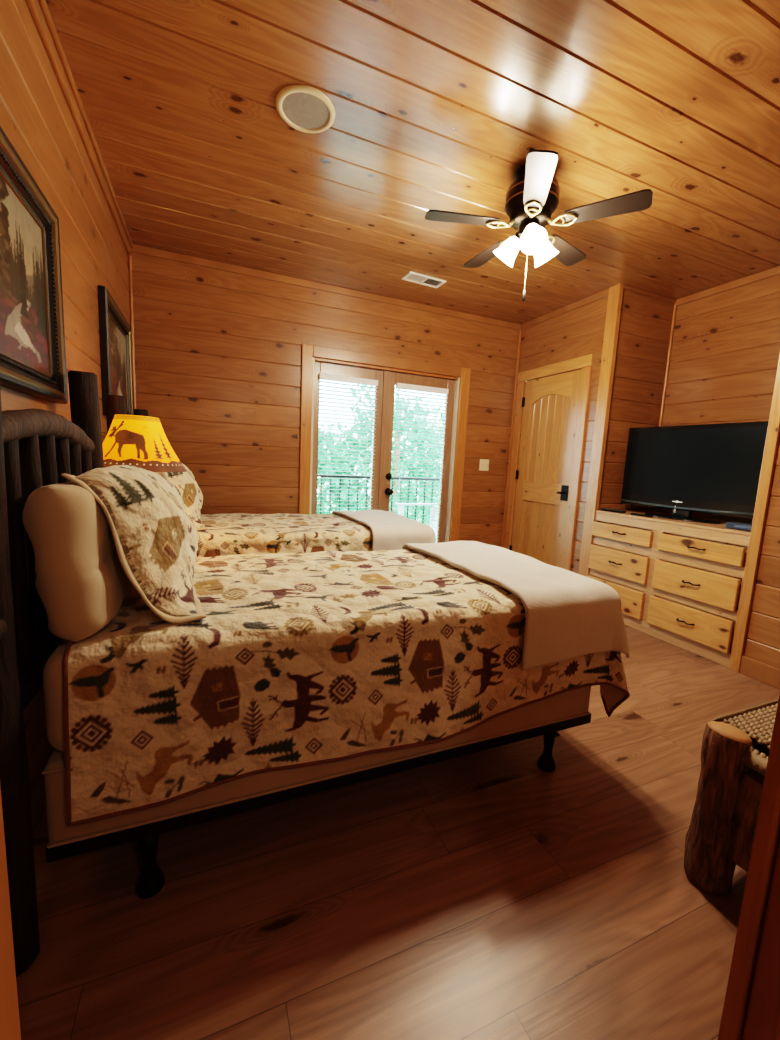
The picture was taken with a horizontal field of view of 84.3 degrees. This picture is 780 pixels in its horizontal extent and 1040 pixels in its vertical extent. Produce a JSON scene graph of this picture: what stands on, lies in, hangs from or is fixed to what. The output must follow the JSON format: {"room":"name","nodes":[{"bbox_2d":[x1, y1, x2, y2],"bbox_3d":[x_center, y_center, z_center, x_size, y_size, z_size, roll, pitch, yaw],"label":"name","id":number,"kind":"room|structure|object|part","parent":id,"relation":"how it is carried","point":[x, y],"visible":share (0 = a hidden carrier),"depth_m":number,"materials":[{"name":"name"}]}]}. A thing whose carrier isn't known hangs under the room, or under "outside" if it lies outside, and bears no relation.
{"room":"cabin bedroom","nodes":[
{"label":"cabin bedroom","id":0,"kind":"room"},
{"bbox_2d":[0,0,130,792],"bbox_3d":[-1.262,-0.426,1.637,0.020,2.628,3.778,-1,8,-23],"label":"wall","id":1,"kind":"structure","parent":0,"point":[36,117],"depth_m":1.66,"materials":[{"name":"brown wood"}]},
{"bbox_2d":[0,126,67,403],"bbox_3d":[-1.034,-0.688,1.170,0.038,0.643,0.825,-1,8,-23],"label":"framed picture","id":2,"kind":"object","parent":1,"relation":"attached to","point":[32,333],"visible":1,"depth_m":1.31,"materials":[{"name":"black wood"}]},
{"bbox_2d":[0,175,49,374],"bbox_3d":[-1.045,-0.688,1.165,0.001,0.473,0.655,-1,8,-23],"label":"painting","id":3,"kind":"object","parent":2,"relation":"attached to","point":[23,323],"depth_m":1.27},
{"bbox_2d":[31,749,53,832],"bbox_3d":[-1.301,0.822,1.803,0.016,0.110,3.558,-1,8,-23],"label":"baseboard","id":4,"kind":"structure","parent":1,"relation":"attached to","point":[38,795],"depth_m":1.35,"materials":[{"name":"brown wood"}]},
{"bbox_2d":[26,0,132,255],"bbox_3d":[-1.181,-1.683,1.465,0.018,0.085,3.558,-1,8,-23],"label":"trim","id":5,"kind":"structure","parent":1,"relation":"attached to","point":[34,6],"depth_m":1.76,"materials":[{"name":"brown wood"}]},
{"bbox_2d":[98,285,133,415],"bbox_3d":[-1.644,-0.935,2.612,0.038,0.650,0.795,-1,8,-23],"label":"framed picture","id":6,"kind":"object","parent":1,"relation":"attached to","point":[115,331],"visible":0.84,"depth_m":2.52,"materials":[{"name":"black wood"}]},
{"bbox_2d":[109,316,126,397],"bbox_3d":[-1.655,-0.935,2.608,0.001,0.480,0.625,-1,8,-23],"label":"painting","id":7,"kind":"object","parent":6,"relation":"attached to","point":[116,338],"depth_m":2.62},
{"bbox_2d":[131,252,518,546],"bbox_3d":[-0.346,-0.700,3.987,3.496,2.628,0.120,-1,8,-23],"label":"wall","id":8,"kind":"structure","parent":0,"point":[218,353],"depth_m":3.58,"materials":[{"name":"brown wood"}]},
{"bbox_2d":[128,254,135,408],"bbox_3d":[-1.923,-0.648,3.253,0.020,2.573,0.020,-1,8,-23],"label":"trim","id":9,"kind":"structure","parent":8,"relation":"attached to","point":[129,256],"depth_m":3.14,"materials":[{"name":"brown wood"}]},
{"bbox_2d":[131,244,520,329],"bbox_3d":[-0.259,-1.964,3.752,3.496,0.055,0.018,-1,8,-23],"label":"trim","id":10,"kind":"structure","parent":8,"relation":"attached to","point":[139,249],"depth_m":3.57,"materials":[{"name":"brown wood"}]},
{"bbox_2d":[299,344,470,542],"bbox_3d":[-0.043,-0.449,4.137,1.667,2.120,0.150,-1,8,-23],"label":"door","id":11,"kind":"structure","parent":8,"relation":"in","point":[387,378],"depth_m":4.06,"materials":[{"name":"brown wood"}]},
{"bbox_2d":[316,373,377,509],"bbox_3d":[-0.400,-0.493,3.953,0.543,1.588,0.042,-1,8,-23],"label":"window blind","id":12,"kind":"object","parent":11,"relation":"attached to","point":[322,376],"visible":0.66,"depth_m":3.90,"materials":[{"name":"white plastic"}]},
{"bbox_3d":[-0.563,-0.471,3.866,0.002,1.532,0.002,-1,8,-23],"label":"ladder cord","id":13,"kind":"part","parent":12,"relation":"part of","materials":[{"name":"white fabric"}]},
{"bbox_3d":[0.021,-1.444,3.949,1.471,0.093,0.022,-1,8,-23],"label":"head casing","id":14,"kind":"part","parent":11,"relation":"part of","materials":[{"name":"brown wood"}]},
{"bbox_3d":[-0.005,-0.271,4.140,0.068,0.068,0.075,-1,8,-23],"label":"knob","id":15,"kind":"part","parent":11,"relation":"part of","materials":[{"name":"brown metal"}]},
{"bbox_2d":[391,383,448,530],"bbox_3d":[0.279,-0.499,4.239,0.550,1.588,0.042,-1,8,-23],"label":"window blind","id":16,"kind":"object","parent":11,"relation":"attached to","point":[403,386],"visible":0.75,"depth_m":4.18,"materials":[{"name":"white plastic"}]},
{"bbox_3d":[0.113,-0.477,4.151,0.002,1.532,0.002,-1,8,-23],"label":"ladder cord","id":17,"kind":"part","parent":16,"relation":"part of","materials":[{"name":"white fabric"}]},
{"bbox_3d":[0.458,-0.481,4.295,0.002,1.532,0.002,-1,8,-23],"label":"ladder cord","id":18,"kind":"part","parent":16,"relation":"part of","materials":[{"name":"white plastic"}]},
{"bbox_2d":[479,459,488,470],"bbox_3d":[0.987,-0.574,4.494,0.116,0.120,0.018,-1,8,-23],"label":"light switch","id":19,"kind":"object","parent":8,"relation":"attached to","point":[484,463],"visible":1,"depth_m":4.50,"materials":[{"name":"beige plastic"}]},
{"bbox_2d":[501,330,521,546],"bbox_3d":[1.281,-0.677,4.600,0.022,2.573,0.022,-1,8,-23],"label":"trim","id":20,"kind":"structure","parent":8,"relation":"attached to","point":[520,331],"depth_m":4.57,"materials":[{"name":"brown wood"}]},
{"bbox_2d":[16,625,779,1039],"bbox_3d":[0.967,1.021,1.723,4.170,0.050,5.568,-1,8,-23],"label":"floor","id":21,"kind":"structure","parent":0,"point":[489,894],"depth_m":1.14,"materials":[{"name":"laminate"}]},
{"bbox_2d":[106,395,147,433],"bbox_3d":[-0.768,0.014,2.997,1.832,1.448,1.133,-1,8,-23],"label":"bed","id":22,"kind":"object","parent":21,"relation":"on","point":[115,404],"visible":0.02,"depth_m":2.10,"materials":[{"name":"brown wood"}]},
{"bbox_3d":[-1.387,0.094,2.226,0.093,1.430,0.093,-1,8,-23],"label":"headboard post","id":23,"kind":"part","parent":22,"relation":"part of","materials":[{"name":"brown wood"}]},
{"bbox_3d":[-1.739,-0.041,3.063,0.093,1.448,0.250,-1,8,-23],"label":"headboard post","id":24,"kind":"part","parent":22,"relation":"part of","materials":[{"name":"brown wood"}]},
{"bbox_2d":[0,370,590,976],"bbox_3d":[-0.202,0.222,1.656,1.832,1.448,1.133,-1,8,-23],"label":"bed","id":25,"kind":"object","parent":21,"relation":"on","point":[37,446],"visible":0.58,"depth_m":1.03,"materials":[{"name":"brown wood"}]},
{"bbox_3d":[-0.773,0.218,0.818,0.061,0.061,0.045,-1,8,-23],"label":"rail","id":26,"kind":"part","parent":25,"relation":"part of","materials":[{"name":"brown wood"}]},
{"bbox_3d":[-0.820,0.302,0.885,0.093,1.430,0.093,-1,8,-23],"label":"headboard post","id":27,"kind":"part","parent":25,"relation":"part of","materials":[{"name":"brown wood"}]},
{"bbox_3d":[-1.010,0.348,1.339,0.077,0.075,0.930,-1,8,-23],"label":"rail","id":28,"kind":"part","parent":25,"relation":"part of","materials":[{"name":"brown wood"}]},
{"bbox_3d":[-0.972,-0.245,1.232,0.073,0.129,0.875,-1,8,-23],"label":"rail","id":29,"kind":"part","parent":25,"relation":"part of","materials":[{"name":"brown wood"}]},
{"bbox_3d":[-1.173,0.167,1.722,0.093,1.448,0.250,-1,8,-23],"label":"headboard post","id":30,"kind":"part","parent":25,"relation":"part of","materials":[{"name":"brown wood"}]},
{"bbox_3d":[-0.646,0.907,1.157,0.068,0.176,0.067,-1,8,-23],"label":"bed leg","id":31,"kind":"part","parent":25,"relation":"part of","materials":[{"name":"black wood"}]},
{"bbox_2d":[41,686,590,848],"bbox_3d":[-0.190,0.600,1.768,1.730,0.214,0.958,-1,8,-23],"label":"box spring","id":32,"kind":"object","parent":25,"relation":"on","point":[571,704],"visible":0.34,"depth_m":1.22,"materials":[{"name":"beige fabric"}]},
{"bbox_2d":[43,639,68,751],"bbox_3d":[-0.158,0.364,1.744,1.775,0.260,0.946,-1,8,-23],"label":"mattress","id":33,"kind":"object","parent":32,"relation":"on","point":[52,672],"visible":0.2,"depth_m":0.99,"materials":[{"name":"beige fabric"}]},
{"bbox_2d":[62,549,629,826],"bbox_3d":[-0.110,0.474,1.791,1.788,0.556,1.156,-1,8,-23],"label":"quilt","id":34,"kind":"object","parent":33,"relation":"on","point":[295,660],"visible":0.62,"depth_m":1.23,"materials":[{"name":"fabric"}]},
{"bbox_2d":[22,482,133,641],"bbox_3d":[-0.846,0.060,1.248,0.187,0.363,0.680,-1,8,-23],"label":"pillow","id":35,"kind":"object","parent":34,"relation":"on","point":[82,583],"visible":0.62,"depth_m":0.96,"materials":[{"name":"beige fabric"}]},
{"bbox_2d":[60,465,205,623],"bbox_3d":[-0.766,0.025,1.363,0.302,0.400,0.695,-1,9,-26],"label":"pillow sham","id":36,"kind":"object","parent":34,"relation":"on","point":[155,537],"visible":1,"depth_m":1.12,"materials":[{"name":"fabric"}]},
{"bbox_2d":[402,541,628,670],"bbox_3d":[0.489,0.307,1.998,0.502,0.283,1.085,-1,8,-23],"label":"blanket","id":37,"kind":"object","parent":34,"relation":"on","point":[569,614],"visible":0.98,"depth_m":1.58,"materials":[{"name":"beige fabric"}]},
{"bbox_3d":[-0.018,0.781,1.364,1.730,0.036,0.035,-1,8,-23],"label":"rail","id":38,"kind":"part","parent":25,"relation":"part of","materials":[{"name":"black metal"}]},
{"bbox_3d":[0.627,0.893,1.703,0.068,0.176,0.067,-1,8,-23],"label":"bed leg","id":39,"kind":"part","parent":25,"relation":"part of","materials":[{"name":"black wood"}]},
{"bbox_3d":[0.449,0.751,2.051,0.035,0.008,0.927,-1,8,-23],"label":"cross rail","id":40,"kind":"part","parent":25,"relation":"part of","materials":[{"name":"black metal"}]},
{"bbox_2d":[587,510,751,666],"bbox_3d":[2.191,0.416,3.245,0.718,0.851,1.121,-1,8,-23],"label":"dresser","id":41,"kind":"object","parent":21,"relation":"on","point":[678,583],"visible":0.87,"depth_m":2.97,"materials":[{"name":"brown wood"}]},
{"bbox_2d":[601,508,625,512],"bbox_3d":[1.812,-0.076,3.495,0.048,0.020,0.190,-2,9,-30],"label":"remote control","id":42,"kind":"object","parent":41,"relation":"on","point":[602,509],"visible":1,"depth_m":3.48,"materials":[{"name":"black plastic"}]},
{"bbox_3d":[1.774,0.606,3.428,0.028,0.208,0.517,-1,8,-23],"label":"drawer","id":43,"kind":"part","parent":41,"relation":"part of","materials":[{"name":"brown wood"}]},
{"bbox_3d":[1.786,0.341,3.392,0.028,0.204,0.517,-1,8,-23],"label":"drawer","id":44,"kind":"part","parent":41,"relation":"part of","materials":[{"name":"brown wood"}]},
{"bbox_3d":[1.798,0.106,3.360,0.028,0.118,0.517,-1,8,-23],"label":"drawer","id":45,"kind":"part","parent":41,"relation":"part of","materials":[{"name":"brown wood"}]},
{"bbox_2d":[631,513,652,516],"bbox_3d":[1.903,-0.036,3.255,0.036,0.014,0.160,-1,9,-26],"label":"remote control","id":46,"kind":"object","parent":41,"relation":"on","point":[636,514],"visible":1,"depth_m":3.24,"materials":[{"name":"black plastic"}]},
{"bbox_3d":[1.998,0.688,2.897,0.028,0.208,0.534,-1,8,-23],"label":"drawer","id":47,"kind":"part","parent":41,"relation":"part of","materials":[{"name":"brown wood"}]},
{"bbox_3d":[1.984,0.417,2.850,0.031,0.016,0.117,-1,8,-23],"label":"drawer handle","id":48,"kind":"part","parent":41,"relation":"part of","materials":[{"name":"black metal"}]},
{"bbox_2d":[621,421,768,523],"bbox_3d":[2.175,-0.348,3.155,0.273,0.685,0.976,-1,9,-27],"label":"television","id":49,"kind":"object","parent":41,"relation":"on","point":[685,470],"visible":0.92,"depth_m":3.08,"materials":[{"name":"black plastic"}]},
{"bbox_3d":[2.010,0.423,2.861,0.028,0.204,0.534,-1,8,-23],"label":"drawer","id":50,"kind":"part","parent":41,"relation":"part of","materials":[{"name":"brown wood"}]},
{"bbox_3d":[2.022,0.188,2.830,0.028,0.118,0.534,-1,8,-23],"label":"drawer","id":51,"kind":"part","parent":41,"relation":"part of","materials":[{"name":"brown wood"}]},
{"bbox_2d":[725,522,751,530],"bbox_3d":[2.213,0.042,2.685,0.102,0.037,0.166,-1,8,-23],"label":"cable box","id":52,"kind":"object","parent":41,"relation":"on","point":[734,525],"visible":0.56,"depth_m":2.68,"materials":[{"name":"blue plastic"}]},
{"bbox_2d":[684,699,778,895],"bbox_3d":[1.386,0.834,1.268,0.968,0.482,0.454,-1,8,-23],"label":"bench","id":53,"kind":"object","parent":21,"relation":"on","point":[735,748],"visible":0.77,"depth_m":1.20,"materials":[{"name":"brown wood"}]},
{"bbox_3d":[0.939,0.817,1.235,0.119,0.482,0.117,-1,8,-23],"label":"bench leg","id":54,"kind":"part","parent":53,"relation":"part of","materials":[{"name":"brown wood"}]},
{"bbox_3d":[1.317,0.611,1.431,0.775,0.060,0.042,-1,8,-23],"label":"seat rail","id":55,"kind":"part","parent":53,"relation":"part of","materials":[{"name":"wood"}]},
{"bbox_3d":[1.393,0.624,1.247,0.738,0.024,0.376,-1,8,-23],"label":"woven seat","id":56,"kind":"part","parent":53,"relation":"part of","materials":[{"name":"wicker"}]},
{"bbox_3d":[1.001,0.646,1.072,0.056,0.055,0.211,-1,8,-23],"label":"seat rail","id":57,"kind":"part","parent":53,"relation":"part of","materials":[{"name":"wicker"}]},
{"bbox_3d":[-1.202,0.519,2.131,0.418,0.630,0.324,-1,8,-23],"label":"nightstand","id":58,"kind":"object","parent":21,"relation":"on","visible":0},
{"bbox_2d":[102,414,186,471],"bbox_3d":[-1.153,-0.124,1.983,0.400,0.688,0.400,-2,9,-29],"label":"table lamp","id":59,"kind":"object","parent":58,"relation":"on","point":[141,441],"visible":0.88,"depth_m":1.85,"materials":[{"name":"yellow fabric"}]},
{"bbox_2d":[46,0,779,324],"bbox_3d":[0.726,-1.753,2.260,4.190,0.020,3.598,-1,8,-23],"label":"ceiling","id":60,"kind":"structure","parent":0,"point":[438,104],"depth_m":1.91,"materials":[{"name":"brown wood"}]},
{"bbox_2d":[276,84,334,132],"bbox_3d":[-0.356,-1.729,1.821,0.248,0.012,0.248,-1,8,-23],"label":"ceiling speaker","id":61,"kind":"object","parent":60,"relation":"attached to","point":[304,108],"visible":1,"depth_m":1.80,"materials":[{"name":"beige plastic"}]},
{"bbox_2d":[282,92,328,128],"bbox_3d":[-0.356,-1.728,1.821,0.197,0.003,0.197,-1,8,-23],"label":"speaker grille","id":62,"kind":"object","parent":61,"relation":"attached to","point":[300,110],"depth_m":1.81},
{"bbox_2d":[401,271,445,287],"bbox_3d":[0.271,-1.920,3.447,0.330,0.010,0.150,-1,9,-26],"label":"ceiling vent","id":63,"kind":"object","parent":60,"relation":"in","point":[413,277],"visible":1,"depth_m":3.44,"materials":[{"name":"white plastic"}]},
{"bbox_2d":[425,150,652,301],"bbox_3d":[0.686,-1.429,2.214,1.033,0.614,0.992,-1,8,-23],"label":"ceiling fan","id":64,"kind":"object","parent":60,"relation":"hanging from","point":[531,198],"visible":1,"depth_m":2.09,"materials":[{"name":"brown wood"}]},
{"bbox_3d":[0.356,-1.496,2.137,0.362,0.027,0.123,2,8,-6],"label":"blade","id":65,"kind":"part","parent":64,"relation":"part of","materials":[{"name":"brown wood"}]},
{"bbox_3d":[0.562,-1.534,2.490,0.123,0.027,0.363,-1,8,-23],"label":"blade","id":66,"kind":"part","parent":64,"relation":"part of","materials":[{"name":"brown wood"}]},
{"bbox_3d":[0.602,-1.396,2.249,0.125,0.138,0.134,-1,8,-23],"label":"lamp shade","id":67,"kind":"part","parent":64,"relation":"part of","materials":[{"name":"white glass"}]},
{"bbox_3d":[0.691,-1.391,2.095,0.054,0.068,0.061,-1,8,-23],"label":"bulb","id":68,"kind":"part","parent":64,"relation":"part of","materials":[{"name":"white glass"}]},
{"bbox_3d":[0.682,-1.368,2.072,0.122,0.138,0.135,-1,8,-23],"label":"lamp shade","id":69,"kind":"part","parent":64,"relation":"part of","materials":[{"name":"white glass"}]},
{"bbox_3d":[0.630,-1.442,1.833,0.123,0.027,0.362,4,8,12],"label":"blade","id":70,"kind":"part","parent":64,"relation":"part of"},
{"bbox_3d":[0.800,-1.384,2.234,0.137,0.138,0.128,-1,8,-23],"label":"lamp shade","id":71,"kind":"part","parent":64,"relation":"part of","materials":[{"name":"white glass"}]},
{"bbox_3d":[0.967,-1.504,2.406,0.362,0.027,0.123,-4,10,-42],"label":"blade","id":72,"kind":"part","parent":64,"relation":"part of","materials":[{"name":"brown wood"}]},
{"bbox_3d":[1.008,-1.447,2.000,0.362,0.027,0.123,7,9,30],"label":"blade","id":73,"kind":"part","parent":64,"relation":"part of","materials":[{"name":"brown wood"}]},
{"bbox_2d":[599,289,673,509],"bbox_3d":[2.046,-0.545,3.682,0.634,2.628,0.020,-1,8,-23],"label":"wall","id":74,"kind":"structure","parent":0,"point":[645,323],"depth_m":3.58,"materials":[{"name":"brown wood"}]},
{"bbox_2d":[623,285,675,303],"bbox_3d":[2.114,-1.828,3.491,0.634,0.030,0.018,-1,8,-23],"label":"trim","id":75,"kind":"structure","parent":74,"relation":"attached to","point":[629,288],"depth_m":3.48,"materials":[{"name":"brown wood"}]},
{"bbox_2d":[506,296,779,668],"bbox_3d":[1.982,-0.455,2.992,0.020,2.628,3.558,-1,8,-23],"label":"wall","id":76,"kind":"structure","parent":0,"point":[578,332],"depth_m":3.60,"materials":[{"name":"brown wood"}]},
{"bbox_2d":[503,354,593,570],"bbox_3d":[1.463,-0.395,4.170,0.092,2.145,0.941,-1,8,-23],"label":"door","id":77,"kind":"structure","parent":76,"relation":"in","point":[555,407],"depth_m":4.11,"materials":[{"name":"brown wood"}]},
{"bbox_3d":[1.498,-0.417,4.181,0.014,1.790,0.543,-1,8,-23],"label":"plank panel","id":78,"kind":"part","parent":77,"relation":"part of","materials":[{"name":"brown wood"}]},
{"bbox_3d":[1.490,-0.349,4.188,0.030,2.036,0.523,-1,8,-23],"label":"rail","id":79,"kind":"part","parent":77,"relation":"part of","materials":[{"name":"brown wood"}]},
{"bbox_3d":[1.512,-1.408,4.033,0.022,0.097,0.941,-1,8,-23],"label":"head casing","id":80,"kind":"part","parent":77,"relation":"part of","materials":[{"name":"brown wood"}]},
{"bbox_3d":[1.585,-0.246,3.914,0.008,0.140,0.080,-1,8,-23],"label":"handle plate","id":81,"kind":"part","parent":77,"relation":"part of","materials":[{"name":"black metal"}]},
{"bbox_2d":[521,289,608,329],"bbox_3d":[1.552,-1.902,3.934,0.018,0.055,1.063,-1,8,-23],"label":"trim","id":82,"kind":"structure","parent":76,"relation":"attached to","point":[602,294],"depth_m":3.84,"materials":[{"name":"brown wood"}]},
{"bbox_2d":[578,283,623,576],"bbox_3d":[1.725,-0.545,3.573,0.042,2.628,0.103,-1,8,-23],"label":"trim","id":83,"kind":"structure","parent":76,"relation":"attached to","point":[615,295],"depth_m":3.52,"materials":[{"name":"brown wood"}]},
{"bbox_2d":[729,354,779,672],"bbox_3d":[2.189,-0.375,2.475,0.042,2.628,0.055,-1,8,-23],"label":"trim","id":84,"kind":"structure","parent":76,"relation":"attached to","point":[773,430],"depth_m":2.52,"materials":[{"name":"brown wood"}]},
{"bbox_2d":[739,656,779,688],"bbox_3d":[2.362,0.959,2.073,0.018,0.110,1.189,-1,8,-23],"label":"baseboard","id":85,"kind":"structure","parent":76,"relation":"attached to","point":[762,672],"depth_m":2.52,"materials":[{"name":"brown wood"}]},
{"bbox_2d":[651,274,779,522],"bbox_3d":[2.571,-0.466,3.279,0.020,2.628,1.183,-1,8,-23],"label":"wall","id":86,"kind":"structure","parent":0,"point":[725,350],"depth_m":3.28,"materials":[{"name":"brown wood"}]},
{"bbox_2d":[648,304,676,509],"bbox_3d":[2.356,-0.951,3.728,0.020,1.748,0.020,-1,8,-23],"label":"trim","id":87,"kind":"structure","parent":86,"relation":"attached to","point":[675,306],"depth_m":3.67,"materials":[{"name":"brown wood"}]},
{"bbox_2d":[675,266,779,305],"bbox_3d":[2.614,-1.739,3.100,0.018,0.055,1.143,-1,8,-23],"label":"trim","id":88,"kind":"structure","parent":86,"relation":"attached to","point":[774,271],"depth_m":3.23,"materials":[{"name":"brown wood"}]},
{"bbox_3d":[1.070,-0.180,0.633,3.496,2.628,0.120,-1,8,-23],"label":"wall","id":89,"kind":"structure","parent":0,"visible":0},
{"bbox_2d":[0,786,20,1039],"bbox_3d":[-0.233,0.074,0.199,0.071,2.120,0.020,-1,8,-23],"label":"trim","id":90,"kind":"structure","parent":89,"relation":"attached to","point":[4,886],"depth_m":0.23,"materials":[{"name":"brown wood"}]},
{"bbox_2d":[718,694,779,1039],"bbox_3d":[0.527,0.067,0.518,0.079,2.120,0.020,-1,8,-23],"label":"trim","id":91,"kind":"structure","parent":89,"relation":"attached to","point":[767,830],"depth_m":0.56,"materials":[{"name":"brown wood"}]},
{"bbox_2d":[742,838,779,1039],"bbox_3d":[0.601,0.130,0.301,0.022,2.060,0.450,-1,8,-23],"label":"trim","id":92,"kind":"structure","parent":89,"relation":"attached to","point":[763,1010],"depth_m":0.55,"materials":[{"name":"brown wood"}]},
{"bbox_2d":[774,1013,779,1039],"bbox_3d":[0.524,0.113,0.439,0.012,2.050,0.065,-1,8,-23],"label":"trim","id":93,"kind":"structure","parent":89,"relation":"attached to","point":[777,1034],"depth_m":0.54,"materials":[{"name":"brown wood"}]},
{"label":"outside","id":94,"kind":"structure","parent":0,"visible":0},
{"bbox_3d":[0.014,0.508,5.483,7.700,0.070,1.970,-1,8,-23],"label":"deck","id":95,"kind":"object","parent":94,"visible":0},
{"bbox_2d":[318,475,439,522],"bbox_3d":[-0.213,-0.094,5.881,7.200,0.995,0.060,-1,8,-23],"label":"deck railing","id":96,"kind":"object","parent":95,"relation":"on","point":[320,476],"visible":0.12,"depth_m":5.80,"materials":[{"name":"black metal"}]},
{"bbox_3d":[-0.191,-0.572,5.816,7.200,0.030,0.050,-1,8,-23],"label":"rail","id":97,"kind":"part","parent":96,"relation":"part of","materials":[{"name":"black metal"}]},
{"bbox_2d":[396,503,437,535],"bbox_3d":[0.687,0.024,5.512,0.811,0.944,1.270,-1,8,-23],"label":"garden bench","id":98,"kind":"object","parent":95,"relation":"on","point":[433,522],"visible":0.15,"depth_m":6.05,"materials":[{"name":"white wood"}]},
{"bbox_3d":[0.144,0.103,5.952,0.070,0.620,0.040,-1,8,-23],"label":"leg","id":99,"kind":"part","parent":98,"relation":"part of","materials":[{"name":"white wood"}]},
{"bbox_3d":[0.380,-0.219,6.002,0.630,0.025,0.070,-1,8,-23],"label":"armrest","id":100,"kind":"part","parent":98,"relation":"part of","materials":[{"name":"white wood"}]},
{"bbox_3d":[0.604,0.108,6.148,0.070,0.600,0.040,-1,8,-23],"label":"leg","id":101,"kind":"part","parent":98,"relation":"part of","materials":[{"name":"white wood"}]},
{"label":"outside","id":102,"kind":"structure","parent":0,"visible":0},
{"bbox_2d":[325,497,436,524],"bbox_3d":[-6.669,0.447,27.417,70.000,0.100,42.600,-1,8,-23],"label":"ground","id":103,"kind":"structure","parent":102,"point":[327,497],"depth_m":40.22,"materials":[{"name":"green plant"}]},
{"bbox_2d":[317,423,368,513],"bbox_3d":[-1.673,0.407,8.432,2.869,5.528,2.930,-4,10,-42],"label":"tree","id":104,"kind":"object","parent":103,"relation":"on","point":[333,492],"visible":0.14,"depth_m":7.91,"materials":[{"name":"green plant"}]},
{"bbox_2d":[317,426,370,511],"bbox_3d":[-2.074,-0.169,11.403,3.808,5.838,4.083,-1,8,-23],"label":"tree","id":105,"kind":"object","parent":103,"relation":"on","point":[329,427],"visible":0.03,"depth_m":10.95,"materials":[{"name":"green plant"}]},
{"bbox_2d":[318,384,443,525],"bbox_3d":[-0.167,0.055,8.956,3.054,6.227,3.370,-1,8,-23],"label":"tree","id":106,"kind":"object","parent":103,"relation":"on","point":[395,508],"visible":0.42,"depth_m":8.42,"materials":[{"name":"green plant"}]},
{"bbox_2d":[355,397,442,521],"bbox_3d":[0.730,-0.083,11.223,3.574,5.978,3.861,-1,8,-23],"label":"tree","id":107,"kind":"object","parent":103,"relation":"on","point":[418,416],"visible":0.04,"depth_m":10.59,"materials":[{"name":"green plant"}]},
{"bbox_2d":[389,405,441,520],"bbox_3d":[1.437,-0.481,13.858,3.953,6.129,4.256,-1,8,-23],"label":"tree","id":108,"kind":"object","parent":103,"relation":"on","point":[420,405],"visible":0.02,"depth_m":13.17,"materials":[{"name":"green plant"}]},
{"bbox_3d":[-0.724,0.156,3.085,1.775,0.260,0.946,-1,8,-23],"label":"mattress","id":109,"kind":"object","parent":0,"visible":0},
{"bbox_2d":[196,513,372,556],"bbox_3d":[-0.676,0.266,3.132,1.788,0.556,1.156,-1,8,-23],"label":"quilt","id":110,"kind":"object","parent":109,"relation":"on","point":[232,533],"visible":0.38,"depth_m":2.70,"materials":[{"name":"fabric"}]},
{"bbox_2d":[159,464,206,530],"bbox_3d":[-1.332,-0.183,2.704,0.302,0.400,0.695,-1,9,-26],"label":"pillow sham","id":111,"kind":"object","parent":110,"relation":"on","point":[192,497],"visible":0.55,"depth_m":2.51,"materials":[{"name":"fabric"}]},
{"bbox_2d":[332,510,435,550],"bbox_3d":[-0.078,0.099,3.339,0.502,0.283,1.085,-1,8,-23],"label":"blanket","id":112,"kind":"object","parent":110,"relation":"on","point":[390,530],"visible":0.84,"depth_m":2.92,"materials":[{"name":"beige fabric"}]}
]}

